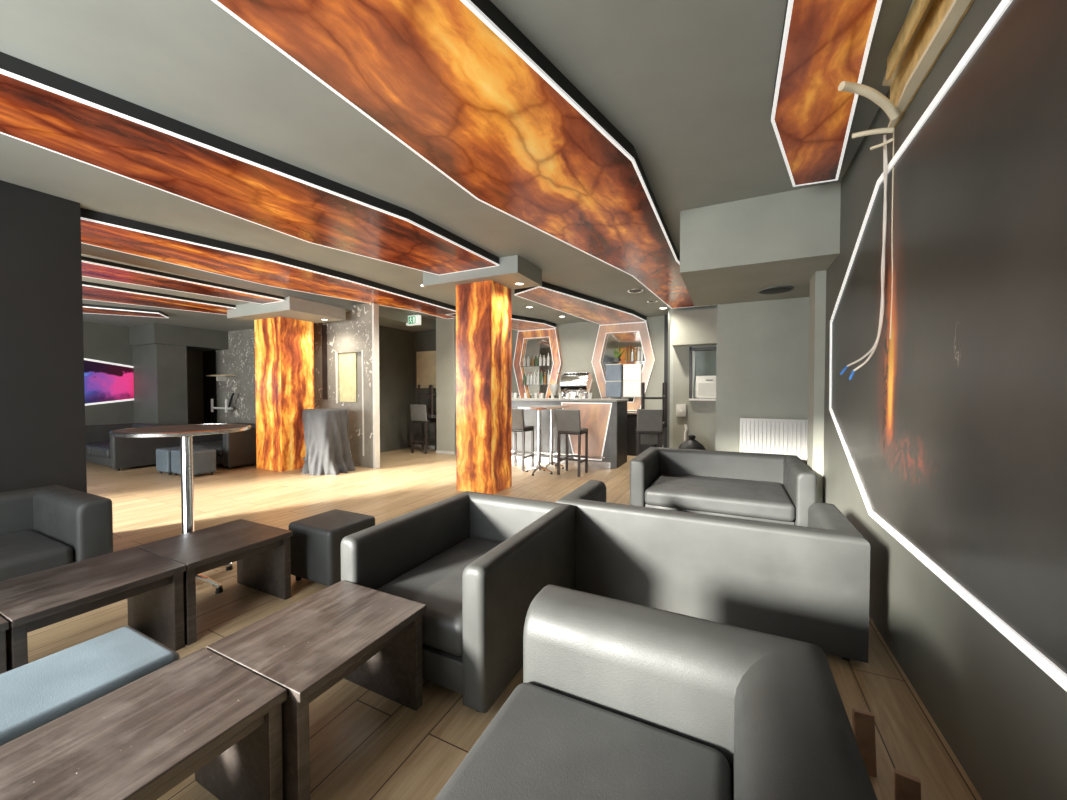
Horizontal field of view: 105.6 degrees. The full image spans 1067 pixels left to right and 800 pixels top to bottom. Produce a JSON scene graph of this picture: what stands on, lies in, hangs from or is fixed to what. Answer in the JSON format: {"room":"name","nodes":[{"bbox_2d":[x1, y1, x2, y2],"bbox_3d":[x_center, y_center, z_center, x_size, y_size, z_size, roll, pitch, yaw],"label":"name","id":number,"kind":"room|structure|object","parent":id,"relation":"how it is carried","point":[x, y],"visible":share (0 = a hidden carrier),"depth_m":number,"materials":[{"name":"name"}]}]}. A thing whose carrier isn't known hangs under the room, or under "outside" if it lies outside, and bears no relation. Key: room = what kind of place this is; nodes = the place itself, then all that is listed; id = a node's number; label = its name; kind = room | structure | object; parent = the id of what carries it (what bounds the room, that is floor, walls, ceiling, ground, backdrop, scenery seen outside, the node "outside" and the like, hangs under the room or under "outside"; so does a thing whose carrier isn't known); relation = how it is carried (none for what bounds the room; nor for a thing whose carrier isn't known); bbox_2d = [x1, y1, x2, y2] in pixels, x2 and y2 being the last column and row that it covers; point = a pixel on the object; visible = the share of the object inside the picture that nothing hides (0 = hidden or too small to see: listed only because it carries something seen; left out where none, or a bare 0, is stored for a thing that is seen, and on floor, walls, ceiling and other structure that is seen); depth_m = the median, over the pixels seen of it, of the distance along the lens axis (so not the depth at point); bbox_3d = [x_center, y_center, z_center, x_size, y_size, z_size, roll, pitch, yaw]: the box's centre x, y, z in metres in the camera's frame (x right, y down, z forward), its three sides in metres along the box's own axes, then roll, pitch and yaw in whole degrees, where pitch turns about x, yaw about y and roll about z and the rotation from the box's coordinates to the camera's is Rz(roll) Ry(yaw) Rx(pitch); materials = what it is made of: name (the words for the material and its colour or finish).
{"room":"entertainment venue","nodes":[
{"label":"entertainment venue","id":0,"kind":"room"},
{"bbox_2d":[0,180,86,492],"bbox_3d":[-4.763,-0.197,2.253,0.260,3.000,3.080,1,1,26],"label":"wall","id":1,"kind":"structure","parent":0,"point":[43,432],"depth_m":3.35,"materials":[{"name":"black paint"}]},
{"bbox_2d":[83,322,203,425],"bbox_3d":[-10.056,-0.201,7.210,0.200,2.800,7.350,1,1,26],"label":"wall","id":2,"kind":"structure","parent":0,"point":[102,342],"depth_m":8.89,"materials":[{"name":"grey paint"}]},
{"bbox_2d":[84,358,133,405],"bbox_3d":[-9.941,-0.360,7.179,0.030,1.160,5.000,1,1,26],"label":"wall picture","id":3,"kind":"object","parent":2,"relation":"attached to","point":[104,382],"visible":0.26,"depth_m":8.72},
{"bbox_2d":[132,344,187,424],"bbox_3d":[-8.402,-0.041,9.122,1.100,2.400,0.530,1,1,26],"label":"wall pier","id":4,"kind":"object","parent":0,"point":[159,370],"visible":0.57,"depth_m":8.87,"materials":[{"name":"grey paint"}]},
{"bbox_2d":[129,323,228,350],"bbox_3d":[-8.211,-1.433,9.428,1.150,0.430,1.400,1,1,26],"label":"ceiling beam","id":5,"kind":"structure","parent":0,"point":[195,339],"depth_m":8.99,"materials":[{"name":"grey paint"}]},
{"bbox_2d":[203,329,255,423],"bbox_3d":[-6.410,-0.248,9.437,4.600,2.800,0.150,1,1,26],"label":"wall","id":6,"kind":"structure","parent":0,"point":[238,360],"depth_m":9.75,"materials":[{"name":"paint"}]},
{"bbox_2d":[206,374,235,380],"bbox_3d":[-7.548,-0.530,9.780,0.850,0.150,0.220,1,1,26],"label":"wall shelf","id":7,"kind":"object","parent":6,"relation":"attached to","point":[218,377],"visible":1,"depth_m":9.74,"materials":[{"name":"brown wood"}]},
{"bbox_2d":[211,393,234,412],"bbox_3d":[-7.448,0.060,9.700,0.963,0.473,0.056,1,1,26],"label":"wall rail","id":8,"kind":"object","parent":6,"relation":"attached to","point":[227,406],"visible":1,"depth_m":9.61,"materials":[{"name":"metal"}]},
{"bbox_2d":[81,243,435,331],"bbox_3d":[-6.450,-1.788,7.783,6.150,0.350,12.000,1,1,26],"label":"ceiling","id":9,"kind":"structure","parent":0,"point":[390,318],"depth_m":6.75,"materials":[{"name":"grey paint"}]},
{"bbox_2d":[83,304,168,317],"bbox_3d":[-8.284,-1.544,5.900,1.028,0.060,4.489,1,1,36],"label":"ceiling panel","id":10,"kind":"object","parent":9,"relation":"attached to","point":[87,308],"visible":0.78,"depth_m":7.11,"materials":[{"name":"stone"}]},
{"bbox_2d":[82,281,235,314],"bbox_3d":[-6.601,-1.532,5.311,1.164,0.060,4.916,1,1,32],"label":"ceiling panel","id":11,"kind":"object","parent":9,"relation":"attached to","point":[90,291],"visible":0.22,"depth_m":6.13,"materials":[{"name":"stone"}]},
{"bbox_2d":[81,256,284,303],"bbox_3d":[-5.235,-1.513,4.436,0.800,0.060,4.477,1,1,28],"label":"ceiling panel","id":12,"kind":"object","parent":9,"relation":"attached to","point":[91,267],"visible":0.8,"depth_m":5.17,"materials":[{"name":"stone"}]},
{"bbox_2d":[227,296,345,471],"bbox_3d":[-4.260,-0.197,7.026,1.680,2.800,1.000,1,1,26],"label":"column","id":13,"kind":"structure","parent":0,"point":[284,330],"depth_m":6.94,"materials":[{"name":"stone"}]},
{"bbox_2d":[314,303,376,467],"bbox_3d":[-3.659,-0.258,7.550,2.000,2.900,0.070,1,1,26],"label":"wall","id":14,"kind":"structure","parent":0,"point":[353,334],"depth_m":7.31,"materials":[{"name":"paint"}]},
{"bbox_2d":[322,325,327,398],"bbox_3d":[-3.929,-0.710,7.637,0.130,1.400,0.032,1,1,26],"label":"trim","id":15,"kind":"structure","parent":14,"relation":"attached to","point":[324,327],"depth_m":7.62,"materials":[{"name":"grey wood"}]},
{"bbox_2d":[335,352,338,402],"bbox_3d":[-3.637,-0.412,7.501,0.040,0.950,0.032,1,1,26],"label":"trim","id":16,"kind":"structure","parent":14,"relation":"attached to","point":[336,353],"depth_m":7.49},
{"bbox_2d":[339,353,356,401],"bbox_3d":[-3.404,-0.411,7.430,0.440,0.890,0.024,1,1,26],"label":"wall panel","id":17,"kind":"object","parent":14,"relation":"attached to","point":[347,361],"depth_m":7.41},
{"bbox_2d":[362,350,363,455],"bbox_3d":[-3.030,0.059,7.215,0.030,1.880,0.032,1,1,26],"label":"trim","id":18,"kind":"structure","parent":14,"relation":"attached to","point":[362,350],"depth_m":7.20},
{"bbox_2d":[372,303,379,468],"bbox_3d":[-2.767,-0.239,7.115,0.045,2.880,0.110,1,1,26],"label":"trim","id":19,"kind":"structure","parent":14,"relation":"attached to","point":[375,307],"depth_m":7.09,"materials":[{"name":"paint"}]},
{"bbox_2d":[379,325,413,452],"bbox_3d":[-3.504,-0.335,8.836,0.150,3.000,2.380,1,1,26],"label":"wall","id":20,"kind":"structure","parent":0,"point":[396,346],"depth_m":9.34,"materials":[{"name":"grey paint"}]},
{"bbox_2d":[414,330,435,444],"bbox_3d":[-2.437,-0.354,9.723,1.290,3.000,0.150,1,1,26],"label":"wall","id":21,"kind":"structure","parent":0,"point":[423,340],"depth_m":9.74,"materials":[{"name":"grey paint"}]},
{"bbox_2d":[416,351,435,387],"bbox_3d":[-2.538,-0.723,9.661,0.635,0.880,0.035,1,1,26],"label":"notice board","id":22,"kind":"object","parent":21,"relation":"attached to","point":[425,360],"visible":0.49,"depth_m":9.66,"materials":[{"name":"brown wood"}]},
{"bbox_2d":[436,316,455,453],"bbox_3d":[-1.440,-0.354,9.737,0.490,3.000,2.150,1,1,26],"label":"wall pier","id":23,"kind":"object","parent":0,"point":[445,328],"visible":0.21,"depth_m":8.76,"materials":[{"name":"grey paint"}]},
{"bbox_2d":[0,0,912,323],"bbox_3d":[-0.428,-1.827,4.845,7.250,0.150,12.000,1,1,26],"label":"ceiling","id":24,"kind":"structure","parent":0,"point":[689,84],"depth_m":2.36,"materials":[{"name":"grey paint"}]},
{"bbox_2d":[0,52,499,274],"bbox_3d":[-2.254,-1.659,2.809,1.385,0.100,5.535,1,1,26],"label":"ceiling panel","id":25,"kind":"object","parent":24,"relation":"attached to","point":[43,108],"visible":1,"depth_m":2.87,"materials":[{"name":"stone"}]},
{"bbox_2d":[80,208,455,318],"bbox_3d":[-3.592,-1.706,5.055,1.320,0.100,8.000,1,1,26],"label":"ceiling panel","id":26,"kind":"object","parent":24,"relation":"attached to","point":[98,229],"visible":0.8,"depth_m":4.87,"materials":[{"name":"stone"}]},
{"bbox_2d":[406,313,420,325],"bbox_3d":[-2.529,-1.704,8.537,0.340,0.250,0.090,1,1,26],"label":"exit sign","id":27,"kind":"object","parent":24,"relation":"hanging from","point":[413,320],"visible":1,"depth_m":8.48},
{"bbox_2d":[212,0,708,308],"bbox_3d":[0.647,-1.679,3.759,1.244,0.100,8.727,1,1,35],"label":"ceiling panel","id":28,"kind":"object","parent":24,"relation":"attached to","point":[457,83],"visible":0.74,"depth_m":2.25,"materials":[{"name":"stone"}]},
{"bbox_2d":[447,314,555,330],"bbox_3d":[-0.583,-1.789,9.017,1.077,0.100,2.721,1,1,33],"label":"ceiling panel","id":29,"kind":"object","parent":24,"relation":"attached to","point":[520,323],"visible":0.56,"depth_m":9.38,"materials":[{"name":"stone"}]},
{"bbox_2d":[514,281,645,324],"bbox_3d":[1.035,-1.760,7.646,1.042,0.100,3.779,1,1,33],"label":"ceiling panel","id":30,"kind":"object","parent":24,"relation":"attached to","point":[583,306],"visible":0.96,"depth_m":7.31,"materials":[{"name":"stone"}]},
{"bbox_2d":[771,0,881,186],"bbox_3d":[0.989,-1.628,1.325,0.404,0.100,4.109,1,1,31],"label":"ceiling panel","id":31,"kind":"object","parent":24,"relation":"attached to","point":[824,44],"visible":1,"depth_m":2.01,"materials":[{"name":"stone"}]},
{"bbox_2d":[423,255,541,493],"bbox_3d":[-0.699,-0.266,5.555,1.470,3.000,0.700,1,1,26],"label":"column","id":32,"kind":"structure","parent":0,"point":[483,296],"depth_m":5.39,"materials":[{"name":"stone"}]},
{"bbox_2d":[27,447,981,799],"bbox_3d":[-3.192,1.269,6.258,13.400,0.100,12.000,1,1,26],"label":"floor","id":33,"kind":"structure","parent":0,"point":[365,744],"depth_m":2.21,"materials":[{"name":"brown wood"}]},
{"bbox_2d":[0,616,8,673],"bbox_3d":[-2.462,1.099,1.477,0.580,0.440,0.574,1,1,26],"label":"coffee table","id":34,"kind":"object","parent":33,"relation":"on","point":[4,624],"visible":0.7,"depth_m":1.60,"materials":[{"name":"brown wood"}]},
{"bbox_2d":[0,485,112,581],"bbox_3d":[-3.560,0.983,2.247,0.950,0.640,1.500,1,1,26],"label":"armchair","id":35,"kind":"object","parent":33,"relation":"on","point":[45,527],"visible":0.82,"depth_m":2.65,"materials":[{"name":"leather"}]},
{"bbox_2d":[0,530,73,581],"bbox_3d":[-3.490,0.998,2.213,0.756,0.172,1.154,1,1,26],"label":"seat cushion","id":36,"kind":"object","parent":35,"relation":"on","point":[22,552],"depth_m":2.50,"materials":[{"name":"leather"}]},
{"bbox_2d":[0,626,179,745],"bbox_3d":[-1.718,1.123,1.087,0.420,0.408,1.105,1,1,26],"label":"ottoman","id":37,"kind":"object","parent":33,"relation":"on","point":[34,694],"visible":0.46,"depth_m":1.35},
{"bbox_2d":[0,547,185,670],"bbox_3d":[-2.208,1.088,1.998,0.580,0.440,0.574,1,1,26],"label":"coffee table","id":38,"kind":"object","parent":33,"relation":"on","point":[151,584],"visible":0.87,"depth_m":1.98,"materials":[{"name":"brown wood"}]},
{"bbox_2d":[85,423,179,470],"bbox_3d":[-7.633,0.841,7.592,1.750,0.700,0.980,1,1,26],"label":"sofa","id":39,"kind":"object","parent":33,"relation":"on","point":[102,448],"visible":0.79,"depth_m":7.17,"materials":[{"name":"leather"}]},
{"bbox_2d":[86,441,109,454],"bbox_3d":[-7.992,0.883,7.682,0.719,0.172,0.826,1,1,26],"label":"seat cushion","id":40,"kind":"object","parent":39,"relation":"on","point":[89,444],"depth_m":7.39,"materials":[{"name":"leather"}]},
{"bbox_2d":[0,648,286,799],"bbox_3d":[-1.087,1.107,1.091,0.470,0.440,0.566,1,1,26],"label":"coffee table","id":41,"kind":"object","parent":33,"relation":"on","point":[202,713],"visible":1,"depth_m":1.11,"materials":[{"name":"brown wood"}]},
{"bbox_2d":[156,446,179,474],"bbox_3d":[-5.956,1.000,6.744,0.400,0.418,0.380,1,1,26],"label":"ottoman","id":42,"kind":"object","parent":33,"relation":"on","point":[163,455],"visible":0.5,"depth_m":6.56,"materials":[{"name":"leather"}]},
{"bbox_2d":[109,424,250,593],"bbox_3d":[-2.384,0.741,2.792,0.730,1.101,0.730,0,1,16],"label":"bistro table","id":43,"kind":"object","parent":33,"relation":"on","point":[186,433],"visible":0.55,"depth_m":2.76,"materials":[{"name":"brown metal"}]},
{"bbox_2d":[171,447,215,474],"bbox_3d":[-5.496,1.004,6.553,0.565,0.418,0.380,1,1,26],"label":"ottoman","id":44,"kind":"object","parent":33,"relation":"on","point":[204,459],"visible":0.75,"depth_m":6.45,"materials":[{"name":"leather"}]},
{"bbox_2d":[136,519,292,644],"bbox_3d":[-1.954,1.077,2.517,0.580,0.440,0.570,1,1,26],"label":"coffee table","id":45,"kind":"object","parent":33,"relation":"on","point":[261,552],"visible":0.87,"depth_m":2.52,"materials":[{"name":"brown wood"}]},
{"bbox_2d":[193,423,256,468],"bbox_3d":[-5.686,0.839,7.705,1.450,0.700,1.030,1,1,26],"label":"sofa","id":46,"kind":"object","parent":33,"relation":"on","point":[233,449],"visible":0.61,"depth_m":7.17,"materials":[{"name":"leather"}]},
{"bbox_2d":[193,441,222,447],"bbox_3d":[-5.974,0.882,7.749,0.549,0.172,0.856,1,1,26],"label":"seat cushion","id":47,"kind":"object","parent":46,"relation":"on","point":[200,444],"depth_m":7.51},
{"bbox_2d":[204,444,222,455],"bbox_3d":[-5.475,0.887,7.506,0.549,0.172,0.856,1,1,26],"label":"seat cushion","id":48,"kind":"object","parent":46,"relation":"on","point":[218,447],"depth_m":7.09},
{"bbox_2d":[207,580,425,799],"bbox_3d":[-0.814,1.097,1.594,0.520,0.440,0.566,1,1,26],"label":"coffee table","id":49,"kind":"object","parent":33,"relation":"on","point":[371,639],"visible":0.82,"depth_m":1.52,"materials":[{"name":"brown wood"}]},
{"bbox_2d":[302,408,354,475],"bbox_3d":[-3.477,0.677,6.855,0.850,1.060,0.705,1,1,26],"label":"covered table","id":50,"kind":"object","parent":33,"relation":"on","point":[327,445],"visible":1,"depth_m":6.61,"materials":[{"name":"grey fabric"}]},
{"bbox_2d":[288,509,374,586],"bbox_3d":[-1.465,1.074,2.963,0.450,0.428,0.400,1,1,26],"label":"ottoman","id":51,"kind":"object","parent":33,"relation":"on","point":[315,542],"visible":0.7,"depth_m":2.79,"materials":[{"name":"leather"}]},
{"bbox_2d":[410,404,436,453],"bbox_3d":[-2.432,0.628,8.982,0.400,1.069,0.454,0,1,20],"label":"bar stool","id":52,"kind":"object","parent":33,"relation":"on","point":[418,412],"visible":0.93,"depth_m":8.82,"materials":[{"name":"grey fabric"}]},
{"bbox_2d":[418,385,435,431],"bbox_3d":[-2.283,0.194,9.060,0.400,1.069,0.454,1,1,24],"label":"bar stool","id":53,"kind":"object","parent":52,"relation":"on","point":[430,415],"visible":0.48,"depth_m":8.93,"materials":[{"name":"grey fabric"}]},
{"bbox_2d":[341,491,574,712],"bbox_3d":[-0.346,0.983,2.277,0.840,0.640,1.060,1,1,26],"label":"armchair","id":54,"kind":"object","parent":33,"relation":"on","point":[477,562],"visible":0.77,"depth_m":1.99,"materials":[{"name":"leather"}]},
{"bbox_2d":[376,537,501,655],"bbox_3d":[-0.366,1.007,2.238,0.604,0.172,0.911,1,1,26],"label":"seat cushion","id":55,"kind":"object","parent":54,"relation":"on","point":[433,579],"depth_m":2.03,"materials":[{"name":"leather"}]},
{"bbox_2d":[512,408,533,470],"bbox_3d":[-0.261,0.668,7.100,0.400,1.069,0.454,1,1,26],"label":"bar stool","id":56,"kind":"object","parent":33,"relation":"on","point":[518,425],"visible":0.54,"depth_m":6.90,"materials":[{"name":"grey fabric"}]},
{"bbox_2d":[518,406,558,475],"bbox_3d":[0.091,0.660,6.702,0.508,1.100,0.508,1,1,26],"label":"bistro table","id":57,"kind":"object","parent":33,"relation":"on","point":[538,408],"visible":1,"depth_m":6.67,"materials":[{"name":"grey metal"}]},
{"bbox_2d":[538,405,569,468],"bbox_3d":[0.314,0.650,7.161,0.508,1.100,0.508,1,1,26],"label":"bistro table","id":58,"kind":"object","parent":33,"relation":"on","point":[550,462],"visible":0.74,"depth_m":7.13,"materials":[{"name":"grey metal"}]},
{"bbox_2d":[512,398,628,468],"bbox_3d":[0.140,0.576,8.080,3.280,1.210,0.978,1,1,26],"label":"bar counter","id":59,"kind":"object","parent":33,"relation":"on","point":[605,420],"depth_m":7.38,"materials":[{"name":"grey stone"}]},
{"bbox_2d":[512,398,628,401],"bbox_3d":[0.168,-0.010,8.125,3.280,0.040,0.850,1,1,26],"label":"countertop","id":60,"kind":"structure","parent":59,"relation":"on","point":[513,399],"depth_m":7.52,"materials":[{"name":"grey stone"}]},
{"bbox_2d":[556,409,587,476],"bbox_3d":[0.638,0.677,6.639,0.400,1.069,0.454,1,1,26],"label":"bar stool","id":61,"kind":"object","parent":33,"relation":"on","point":[568,420],"visible":1,"depth_m":6.48,"materials":[{"name":"black fabric"}]},
{"bbox_2d":[627,412,656,455],"bbox_3d":[0.885,0.704,9.359,3.800,0.900,0.570,1,1,26],"label":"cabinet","id":62,"kind":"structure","parent":33,"relation":"on","point":[631,416],"depth_m":8.49,"materials":[{"name":"metal"}]},
{"bbox_2d":[556,372,592,397],"bbox_3d":[0.893,-0.182,9.174,0.720,0.880,0.642,1,1,26],"label":"espresso machine","id":63,"kind":"object","parent":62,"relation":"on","point":[574,383],"visible":0.72,"depth_m":9.08,"materials":[{"name":"metal"}]},
{"bbox_2d":[636,409,662,455],"bbox_3d":[1.901,0.677,6.681,0.400,1.069,0.454,0,1,12],"label":"bar stool","id":64,"kind":"object","parent":33,"relation":"on","point":[649,421],"visible":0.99,"depth_m":6.48,"materials":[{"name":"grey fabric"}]},
{"bbox_2d":[640,382,666,444],"bbox_3d":[2.014,0.241,6.797,0.400,1.069,0.454,0,1,12],"label":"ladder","id":65,"kind":"object","parent":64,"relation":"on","point":[650,439],"visible":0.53,"depth_m":6.90,"materials":[{"name":"black metal"}]},
{"bbox_2d":[434,585,876,799],"bbox_3d":[0.027,1.020,0.492,0.875,0.640,1.950,1,1,26],"label":"sofa","id":66,"kind":"object","parent":33,"relation":"on","point":[616,699],"visible":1,"depth_m":1.07,"materials":[{"name":"leather"}]},
{"bbox_2d":[434,683,731,799],"bbox_3d":[-0.083,0.993,0.545,0.631,0.172,1.464,1,1,26],"label":"seat cushion","id":67,"kind":"object","parent":66,"relation":"on","point":[547,741],"depth_m":1.04,"materials":[{"name":"leather"}]},
{"bbox_2d":[679,435,705,449],"bbox_3d":[2.825,0.909,7.218,0.576,0.580,0.460,1,1,26],"label":"bag","id":68,"kind":"object","parent":33,"relation":"on","point":[691,443],"visible":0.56,"depth_m":7.12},
{"bbox_2d":[555,480,869,662],"bbox_3d":[1.038,0.975,2.635,1.635,0.640,0.750,1,1,26],"label":"sofa","id":69,"kind":"object","parent":33,"relation":"on","point":[810,584],"visible":0.98,"depth_m":2.21,"materials":[{"name":"leather"}]},
{"bbox_2d":[630,447,816,526],"bbox_3d":[1.915,0.931,4.243,1.580,0.660,1.130,1,1,26],"label":"sofa","id":70,"kind":"object","parent":33,"relation":"on","point":[774,488],"visible":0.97,"depth_m":4.07,"materials":[{"name":"leather"}]},
{"bbox_2d":[645,473,794,521],"bbox_3d":[1.881,0.957,4.175,1.274,0.172,0.976,1,1,26],"label":"seat cushion","id":71,"kind":"object","parent":70,"relation":"on","point":[769,499],"depth_m":3.89,"materials":[{"name":"leather"}]},
{"bbox_2d":[852,708,876,776],"bbox_3d":[1.181,1.221,1.446,0.060,0.201,0.051,0,1,20],"label":"wood board","id":72,"kind":"object","parent":33,"relation":"on","point":[863,722],"visible":0.71,"depth_m":1.44,"materials":[{"name":"wood"}]},
{"bbox_2d":[894,768,920,799],"bbox_3d":[1.155,1.244,1.252,0.060,0.161,0.040,1,1,35],"label":"wood board","id":73,"kind":"object","parent":33,"relation":"on","point":[907,786],"visible":1,"depth_m":1.25,"materials":[{"name":"wood"}]},
{"bbox_2d":[511,316,663,447],"bbox_3d":[1.181,-0.354,9.738,4.380,3.000,0.150,1,1,26],"label":"wall","id":74,"kind":"structure","parent":0,"point":[577,341],"depth_m":9.58,"materials":[{"name":"grey paint"}]},
{"bbox_2d":[513,328,561,397],"bbox_3d":[0.073,-0.761,10.081,1.320,1.960,0.190,1,1,26],"label":"hexagonal alcove","id":75,"kind":"object","parent":74,"relation":"attached to","point":[542,341],"visible":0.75,"depth_m":10.14,"materials":[{"name":"wood"}]},
{"bbox_2d":[522,338,552,397],"bbox_3d":[0.111,-0.763,10.160,0.911,1.560,0.010,1,1,26],"label":"mirror","id":76,"kind":"object","parent":75,"relation":"attached to","point":[533,346],"depth_m":10.16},
{"bbox_2d":[592,322,654,410],"bbox_3d":[2.001,-0.742,9.141,1.430,1.960,0.190,1,1,26],"label":"hexagonal alcove","id":77,"kind":"object","parent":74,"relation":"attached to","point":[610,336],"visible":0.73,"depth_m":9.19,"materials":[{"name":"wood"}]},
{"bbox_2d":[605,381,621,396],"bbox_3d":[1.828,-0.251,9.219,0.350,0.372,0.150,1,1,26],"label":"storage box","id":78,"kind":"object","parent":77,"relation":"on","point":[613,388],"visible":0.97,"depth_m":9.15,"materials":[{"name":"plastic"}]},
{"bbox_2d":[606,364,621,380],"bbox_3d":[1.828,-0.629,9.211,0.350,0.372,0.150,1,1,26],"label":"storage box","id":79,"kind":"object","parent":78,"relation":"on","point":[613,371],"visible":1,"depth_m":9.15,"materials":[{"name":"plastic"}]},
{"bbox_2d":[600,361,644,362],"bbox_3d":[1.998,-0.858,9.133,0.970,0.008,0.178,1,1,26],"label":"glass shelf","id":80,"kind":"object","parent":77,"relation":"attached to","point":[600,361],"depth_m":9.19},
{"bbox_2d":[601,332,644,401],"bbox_3d":[2.039,-0.743,9.220,1.017,1.560,0.010,1,1,26],"label":"mirror","id":81,"kind":"object","parent":77,"relation":"attached to","point":[613,341],"depth_m":9.23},
{"bbox_2d":[623,364,641,396],"bbox_3d":[2.208,-0.431,9.037,0.400,0.740,0.126,1,1,26],"label":"box","id":82,"kind":"object","parent":77,"relation":"on","point":[632,373],"visible":0.88,"depth_m":8.98,"materials":[{"name":"cardboard"}]},
{"bbox_2d":[664,314,667,447],"bbox_3d":[2.901,-0.333,8.749,0.140,3.000,0.120,1,1,26],"label":"trim","id":83,"kind":"structure","parent":74,"relation":"attached to","point":[666,315],"depth_m":8.70,"materials":[{"name":"black paint"}]},
{"bbox_2d":[667,308,669,447],"bbox_3d":[2.907,-0.326,8.396,0.140,3.000,0.750,1,1,26],"label":"wall","id":84,"kind":"structure","parent":0,"point":[668,406],"depth_m":8.08,"materials":[{"name":"grey paint"}]},
{"bbox_2d":[669,308,715,447],"bbox_3d":[3.483,-0.323,8.254,1.180,3.000,1.300,1,1,26],"label":"wall","id":85,"kind":"structure","parent":0,"point":[704,361],"depth_m":8.69,"materials":[{"name":"paint"}]},
{"bbox_2d":[692,350,694,398],"bbox_3d":[3.074,-0.486,7.799,0.030,0.915,0.190,1,1,26],"label":"trim","id":86,"kind":"structure","parent":85,"relation":"attached to","point":[693,351],"depth_m":7.71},
{"bbox_2d":[671,308,716,346],"bbox_3d":[3.038,-1.339,7.560,0.850,0.620,0.300,1,1,26],"label":"lintel","id":87,"kind":"object","parent":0,"point":[694,327],"visible":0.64,"depth_m":7.44,"materials":[{"name":"grey paint"}]},
{"bbox_2d":[673,305,716,450],"bbox_3d":[3.137,-0.313,7.783,0.850,3.000,0.150,1,1,26],"label":"wall","id":88,"kind":"structure","parent":0,"point":[700,419],"depth_m":7.78,"materials":[{"name":"grey paint"}]},
{"bbox_2d":[676,404,685,416],"bbox_3d":[2.852,0.206,7.816,0.180,0.240,0.060,1,1,26],"label":"switch box","id":89,"kind":"object","parent":88,"relation":"attached to","point":[680,408],"visible":1,"depth_m":7.80,"materials":[{"name":"white plastic"}]},
{"bbox_2d":[689,347,715,398],"bbox_3d":[3.260,-0.511,7.691,0.550,1.000,0.220,1,1,26],"label":"trim","id":90,"kind":"structure","parent":88,"relation":"attached to","point":[691,349],"depth_m":7.70,"materials":[{"name":"grey wood"}]},
{"bbox_2d":[689,398,715,400],"bbox_3d":[3.265,-0.009,7.710,0.550,0.035,0.280,1,1,26],"label":"trim","id":91,"kind":"structure","parent":88,"relation":"attached to","point":[694,399],"depth_m":7.61,"materials":[{"name":"paint"}]},
{"bbox_2d":[696,376,715,398],"bbox_3d":[3.330,-0.242,7.759,0.400,0.430,0.287,1,1,26],"label":"appliance","id":92,"kind":"object","parent":91,"relation":"on","point":[705,385],"visible":0.71,"depth_m":7.64,"materials":[{"name":"plastic"}]},
{"bbox_2d":[680,182,840,306],"bbox_3d":[2.339,-1.457,4.142,1.413,0.560,1.650,1,1,26],"label":"ceiling","id":93,"kind":"structure","parent":0,"point":[732,251],"depth_m":3.51,"materials":[{"name":"grey paint"}]},
{"bbox_2d":[758,286,793,293],"bbox_3d":[2.591,-1.171,4.331,0.330,0.020,0.328,1,1,26],"label":"ceiling speaker","id":94,"kind":"object","parent":93,"relation":"attached to","point":[775,289],"visible":1,"depth_m":4.29,"materials":[{"name":"black paint"}]},
{"bbox_2d":[716,297,809,451],"bbox_3d":[2.906,-0.253,4.893,1.270,3.000,0.150,1,1,26],"label":"wall","id":95,"kind":"structure","parent":0,"point":[762,348],"depth_m":4.89,"materials":[{"name":"grey paint"}]},
{"bbox_2d":[740,417,807,464],"bbox_3d":[2.870,0.732,4.790,0.773,1.035,0.103,1,1,26],"label":"radiator","id":96,"kind":"object","parent":95,"relation":"attached to","point":[784,436],"visible":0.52,"depth_m":4.75,"materials":[{"name":"white metal"}]},
{"bbox_2d":[807,270,825,502],"bbox_3d":[2.664,0.050,3.821,0.080,2.440,0.300,1,1,26],"label":"wall pier","id":97,"kind":"object","parent":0,"point":[817,306],"visible":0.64,"depth_m":3.69,"materials":[{"name":"grey paint"}]},
{"bbox_2d":[823,0,1066,799],"bbox_3d":[1.486,-0.172,1.024,0.250,3.000,6.350,1,1,26],"label":"wall","id":98,"kind":"structure","parent":0,"point":[1003,718],"depth_m":1.56,"materials":[{"name":"grey paint"}]},
{"bbox_2d":[882,0,973,127],"bbox_3d":[1.145,-1.525,0.689,0.090,0.270,3.300,1,1,26],"label":"ceiling light panel","id":99,"kind":"object","parent":98,"relation":"attached to","point":[928,26],"visible":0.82,"depth_m":1.76,"materials":[{"name":"beige wood"}]},
{"bbox_2d":[840,137,886,374],"bbox_3d":[1.848,-0.763,2.267,0.037,1.230,0.317,0,1,4],"label":"wire","id":100,"kind":"object","parent":99,"relation":"hanging from","point":[885,194],"visible":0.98,"depth_m":2.14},
{"bbox_2d":[849,135,887,379],"bbox_3d":[1.848,-0.746,2.226,0.041,1.263,0.250,0,1,5],"label":"wire","id":101,"kind":"object","parent":99,"relation":"hanging from","point":[884,136],"visible":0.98,"depth_m":2.13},
{"bbox_2d":[838,81,899,119],"bbox_3d":[1.619,-1.438,1.940,0.340,0.128,0.056,0,1,-13],"label":"stub","id":102,"kind":"object","parent":99,"relation":"attached to","point":[881,100],"visible":1,"depth_m":1.92,"materials":[{"name":"beige plastic"}]},
{"bbox_2d":[852,127,893,138],"bbox_3d":[1.714,-1.353,2.049,0.166,0.044,0.037,1,1,30],"label":"stub","id":103,"kind":"object","parent":99,"relation":"attached to","point":[879,130],"visible":1,"depth_m":2.04,"materials":[{"name":"beige plastic"}]},
{"bbox_2d":[889,128,894,338],"bbox_3d":[1.841,-0.854,2.078,0.007,1.080,0.026,1,1,26],"label":"earth wire","id":104,"kind":"object","parent":99,"relation":"hanging from","point":[894,128],"visible":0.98,"depth_m":2.08,"materials":[{"name":"beige plastic"}]},
{"bbox_2d":[829,0,1066,691],"bbox_3d":[1.261,-0.254,0.882,0.030,1.910,5.500,1,1,26],"label":"wall panel","id":105,"kind":"object","parent":98,"relation":"attached to","point":[952,433],"visible":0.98,"depth_m":1.34,"materials":[{"name":"plastic"}]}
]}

